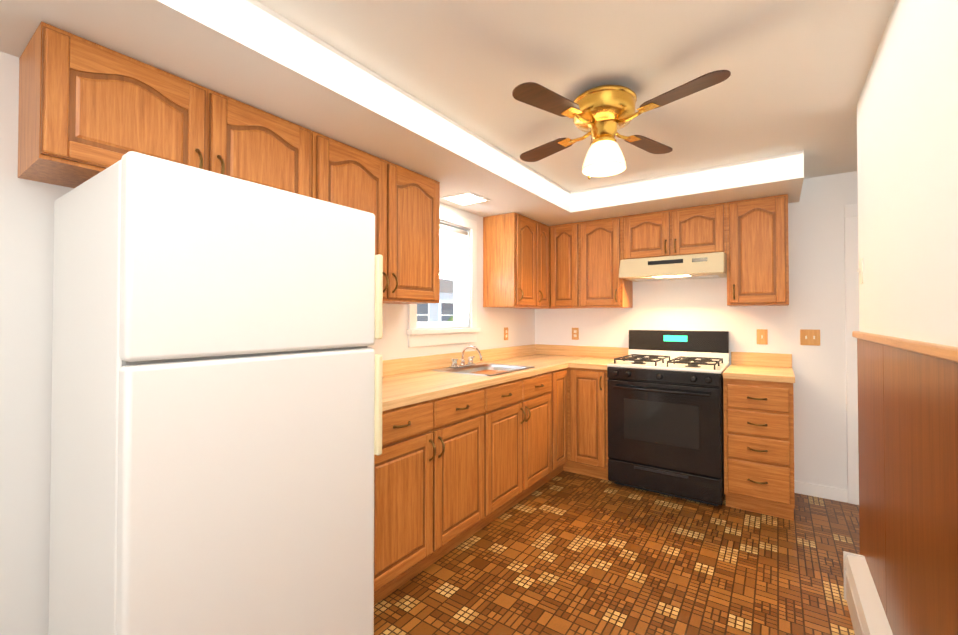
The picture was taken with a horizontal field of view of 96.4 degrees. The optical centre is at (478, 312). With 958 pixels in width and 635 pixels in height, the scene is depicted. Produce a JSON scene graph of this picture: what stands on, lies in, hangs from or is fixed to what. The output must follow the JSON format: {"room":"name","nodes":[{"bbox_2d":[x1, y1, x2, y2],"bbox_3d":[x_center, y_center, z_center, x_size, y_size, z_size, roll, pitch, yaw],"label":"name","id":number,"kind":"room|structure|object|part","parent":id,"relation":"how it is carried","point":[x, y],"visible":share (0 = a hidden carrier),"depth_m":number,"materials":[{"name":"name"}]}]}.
{"room":"kitchen","nodes":[
{"label":"kitchen","id":0,"kind":"room"},
{"bbox_2d":[0,51,534,634],"bbox_3d":[-1.022,0.160,2.225,0.160,2.295,5.660,-1,-1,35],"label":"wall","id":1,"kind":"structure","parent":0,"point":[26,273],"depth_m":1.42,"materials":[{"name":"white paint"}]},
{"bbox_2d":[18,21,317,198],"bbox_3d":[-1.124,-0.632,1.664,0.322,0.394,0.870,-1,-1,35],"label":"upper cabinet","id":2,"kind":"object","parent":1,"relation":"attached to","point":[88,109],"depth_m":1.39,"materials":[{"name":"brown wood"}]},
{"bbox_2d":[318,133,439,303],"bbox_3d":[-0.618,-0.440,2.389,0.322,0.758,0.891,-1,-1,35],"label":"upper cabinet","id":3,"kind":"object","parent":1,"relation":"attached to","point":[404,203],"depth_m":2.33,"materials":[{"name":"brown wood"}]},
{"bbox_2d":[407,210,480,347],"bbox_3d":[-0.300,-0.254,3.228,0.205,0.990,0.810,-1,-1,35],"label":"window","id":4,"kind":"structure","parent":1,"relation":"in","point":[458,330],"depth_m":3.38,"materials":[{"name":"white"}]},
{"bbox_2d":[382,344,533,375],"bbox_3d":[-0.206,0.357,3.231,0.020,0.100,2.748,-1,-1,35],"label":"backsplash","id":5,"kind":"structure","parent":1,"relation":"attached to","point":[420,363],"depth_m":3.07,"materials":[{"name":"beige laminate"}]},
{"bbox_2d":[504,327,507,339],"bbox_3d":[0.248,0.196,3.900,0.009,0.115,0.070,-1,-1,35],"label":"outlet","id":6,"kind":"object","parent":1,"relation":"attached to","point":[506,333],"visible":1,"depth_m":3.90,"materials":[{"name":"brown wood"}]},
{"bbox_2d":[483,212,553,308],"bbox_3d":[0.371,-0.420,3.759,0.379,0.758,0.634,-1,-1,35],"label":"upper cabinet","id":7,"kind":"object","parent":1,"relation":"attached to","point":[518,250],"depth_m":3.56,"materials":[{"name":"brown wood"}]},
{"bbox_2d":[0,0,803,225],"bbox_3d":[-0.054,-0.914,1.591,2.170,0.165,5.300,-1,-1,35],"label":"ceiling","id":8,"kind":"structure","parent":0,"point":[257,54],"depth_m":1.75,"materials":[{"name":"white paint"}]},
{"bbox_2d":[440,191,490,205],"bbox_3d":[-0.094,-0.807,3.055,0.260,0.008,0.260,-1,-1,35],"label":"recessed light","id":9,"kind":"object","parent":8,"relation":"in","point":[465,198],"visible":1,"depth_m":3.03,"materials":[{"name":"white"}]},
{"bbox_2d":[257,0,894,191],"bbox_3d":[0.479,-1.051,1.282,4.000,0.100,5.800,-1,-1,35],"label":"ceiling","id":10,"kind":"structure","parent":0,"point":[796,79],"depth_m":1.72,"materials":[{"name":"white paint"}]},
{"bbox_2d":[512,70,730,178],"bbox_3d":[0.568,-0.799,1.948,0.789,0.385,0.789,0,-1,8],"label":"ceiling fan","id":11,"kind":"object","parent":10,"relation":"hanging from","point":[601,115],"visible":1,"depth_m":1.86,"materials":[{"name":"gold metal"}]},
{"bbox_3d":[0.568,-0.704,1.947,0.194,0.115,0.194,-1,-1,35],"label":"lamp shade","id":12,"kind":"part","parent":11,"relation":"part of","materials":[{"name":"white glass"}]},
{"bbox_2d":[374,471,859,634],"bbox_3d":[0.479,1.334,1.249,4.000,0.080,5.800,-1,-1,35],"label":"floor","id":13,"kind":"structure","parent":0,"point":[565,553],"depth_m":2.16,"materials":[{"name":"tile"}]},
{"bbox_2d":[48,151,382,634],"bbox_3d":[-0.909,0.455,1.553,0.748,1.685,0.802,-1,-1,35],"label":"refrigerator","id":14,"kind":"object","parent":13,"relation":"on","point":[216,430],"visible":1,"depth_m":1.24,"materials":[{"name":"white metal"}]},
{"bbox_2d":[374,384,493,604],"bbox_3d":[-0.459,0.871,2.331,0.626,0.876,0.975,-1,-1,35],"label":"base cabinet","id":15,"kind":"object","parent":13,"relation":"on","point":[475,441],"depth_m":2.10,"materials":[{"name":"brown wood"}]},
{"bbox_2d":[382,352,589,407],"bbox_3d":[0.045,0.412,3.055,0.632,0.059,2.748,-1,-1,35],"label":"countertop","id":16,"kind":"structure","parent":15,"relation":"on","point":[405,387],"depth_m":2.53,"materials":[{"name":"beige laminate"}]},
{"bbox_2d":[450,345,481,367],"bbox_3d":[-0.060,0.314,3.131,0.204,0.144,0.275,-1,-1,35],"label":"faucet","id":17,"kind":"object","parent":16,"relation":"on","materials":[{"name":"silver metal"}]},
{"bbox_2d":[430,360,537,375],"bbox_3d":[0.042,0.484,3.058,0.500,0.171,0.620,-1,-1,35],"label":"sink","id":18,"kind":"object","parent":16,"relation":"in","point":[483,369],"depth_m":3.19,"materials":[{"name":"silver metal"}]},
{"bbox_2d":[494,372,549,519],"bbox_3d":[0.045,0.881,3.055,0.626,0.876,1.045,-1,-1,35],"label":"base cabinet","id":19,"kind":"object","parent":13,"relation":"on","point":[521,404],"depth_m":2.84,"materials":[{"name":"brown wood"}]},
{"bbox_2d":[550,368,573,479],"bbox_3d":[0.397,0.887,3.502,0.693,0.876,0.375,-1,-1,35],"label":"base cabinet","id":20,"kind":"object","parent":13,"relation":"on","point":[561,379],"depth_m":3.40,"materials":[{"name":"brown wood"}]},
{"bbox_2d":[566,364,608,479],"bbox_3d":[1.011,0.889,3.628,0.340,0.876,0.693,-1,-1,35],"label":"base cabinet","id":21,"kind":"object","parent":13,"relation":"on","point":[591,458],"depth_m":3.39,"materials":[{"name":"brown wood"}]},
{"bbox_2d":[570,356,620,367],"bbox_3d":[1.038,0.432,3.653,0.316,0.037,0.632,-1,-1,35],"label":"countertop","id":22,"kind":"structure","parent":21,"relation":"on","point":[595,361],"depth_m":3.51,"materials":[{"name":"beige laminate"}]},
{"bbox_2d":[607,330,729,505],"bbox_3d":[1.462,0.735,3.300,0.766,1.175,0.717,-1,-1,35],"label":"gas range","id":23,"kind":"object","parent":13,"relation":"on","point":[665,416],"visible":1,"depth_m":3.07,"materials":[{"name":"black metal"}]},
{"bbox_2d":[723,376,794,520],"bbox_3d":[1.965,0.880,3.004,0.379,0.876,0.626,-1,-1,35],"label":"base cabinet","id":24,"kind":"object","parent":13,"relation":"on","point":[759,414],"depth_m":2.75,"materials":[{"name":"brown wood"}]},
{"bbox_2d":[723,364,793,379],"bbox_3d":[1.967,0.423,3.006,0.387,0.037,0.632,-1,-1,35],"label":"countertop","id":25,"kind":"structure","parent":24,"relation":"on","point":[755,371],"depth_m":2.86,"materials":[{"name":"beige laminate"}]},
{"bbox_2d":[535,171,857,488],"bbox_3d":[2.117,0.176,3.390,3.660,2.295,0.160,-1,-1,35],"label":"wall","id":26,"kind":"structure","parent":0,"point":[816,257],"depth_m":3.13,"materials":[{"name":"white paint"}]},
{"bbox_2d":[572,328,578,339],"bbox_3d":[0.925,0.206,4.117,0.070,0.115,0.009,-1,-1,35],"label":"electrical outlet","id":27,"kind":"object","parent":26,"relation":"attached to","point":[575,333],"visible":1,"depth_m":4.11,"materials":[{"name":"brown wood"}]},
{"bbox_2d":[554,216,632,308],"bbox_3d":[0.986,-0.419,3.856,0.670,0.758,0.380,-1,-1,35],"label":"upper cabinet","id":28,"kind":"object","parent":26,"relation":"attached to","point":[587,254],"depth_m":3.72,"materials":[{"name":"brown wood"}]},
{"bbox_2d":[534,344,791,367],"bbox_3d":[1.441,0.365,3.746,2.095,0.100,0.020,-1,-1,35],"label":"backsplash","id":29,"kind":"structure","parent":26,"relation":"attached to","point":[772,360],"depth_m":3.85,"materials":[{"name":"beige laminate"}]},
{"bbox_2d":[622,202,729,259],"bbox_3d":[1.587,-0.615,3.475,0.751,0.376,0.323,-1,-1,35],"label":"upper cabinet","id":30,"kind":"object","parent":26,"relation":"attached to","point":[697,229],"depth_m":3.32,"materials":[{"name":"brown wood"}]},
{"bbox_2d":[619,252,726,281],"bbox_3d":[1.550,-0.350,3.408,0.736,0.153,0.465,-1,-1,35],"label":"range hood","id":31,"kind":"object","parent":30,"relation":"attached to","point":[698,266],"visible":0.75,"depth_m":3.24,"materials":[{"name":"beige metal"}]},
{"bbox_2d":[726,194,788,305],"bbox_3d":[2.047,-0.429,3.151,0.368,0.758,0.323,-1,-1,35],"label":"upper cabinet","id":32,"kind":"object","parent":26,"relation":"attached to","point":[758,257],"depth_m":3.02,"materials":[{"name":"brown wood"}]},
{"bbox_2d":[757,329,767,344],"bbox_3d":[2.153,0.187,3.257,0.070,0.115,0.018,-1,-1,35],"label":"light switch","id":33,"kind":"object","parent":26,"relation":"attached to","point":[762,336],"visible":1,"depth_m":3.26,"materials":[{"name":"brown wood"}]},
{"bbox_2d":[800,329,819,345],"bbox_3d":[2.391,0.181,3.091,0.115,0.115,0.018,-1,-1,35],"label":"light switch","id":34,"kind":"object","parent":26,"relation":"attached to","point":[809,337],"visible":1,"depth_m":3.10,"materials":[{"name":"brown wood"}]},
{"bbox_2d":[794,204,858,504],"bbox_3d":[2.827,0.283,2.785,1.285,2.065,0.020,-1,-1,35],"label":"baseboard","id":35,"kind":"structure","parent":26,"relation":"attached to","point":[850,494],"depth_m":2.96,"materials":[{"name":"white"}]},
{"bbox_2d":[857,0,957,346],"bbox_3d":[0.684,0.133,0.318,0.120,2.295,4.080,-1,-1,35],"label":"wall","id":36,"kind":"structure","parent":0,"point":[907,137],"depth_m":1.23,"materials":[{"name":"white paint"}]},
{"bbox_2d":[857,258,862,283],"bbox_3d":[1.737,-0.187,1.954,0.017,0.114,0.070,-1,-1,35],"label":"light switch","id":37,"kind":"object","parent":36,"relation":"attached to","point":[860,270],"visible":1,"depth_m":1.95,"materials":[{"name":"beige plastic"}]},
{"bbox_2d":[852,331,957,634],"bbox_3d":[0.681,0.673,0.327,0.144,1.215,4.102,-1,-1,35],"label":"wainscot panel","id":38,"kind":"object","parent":36,"relation":"attached to","point":[908,448],"visible":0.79,"depth_m":1.23,"materials":[{"name":"brown wood"}]},
{"bbox_2d":[843,551,892,634],"bbox_3d":[0.648,1.174,0.434,0.072,0.216,3.652,-1,-1,35],"label":"baseboard","id":39,"kind":"structure","parent":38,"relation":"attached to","point":[865,608],"depth_m":1.68,"materials":[{"name":"white wood"}]},
{"label":"outside","id":40,"kind":"structure","parent":0,"visible":0},
{"bbox_2d":[440,235,453,273],"bbox_3d":[-1.058,-9.387,24.042,35.000,28.000,50.200,-1,-1,35],"label":"sky","id":41,"kind":"structure","parent":40,"point":[445,267],"depth_m":50.45,"materials":[{"name":"white"}]},
{"bbox_3d":[-14.618,4.629,17.934,39.500,0.200,55.000,-1,-1,35],"label":"ground","id":42,"kind":"structure","parent":40,"visible":0},
{"bbox_2d":[417,270,453,321],"bbox_3d":[-4.643,1.446,17.429,7.100,6.150,10.100,-1,-1,35],"label":"house","id":43,"kind":"structure","parent":42,"relation":"on","point":[429,308],"depth_m":16.20,"materials":[{"name":"white"}]}
]}

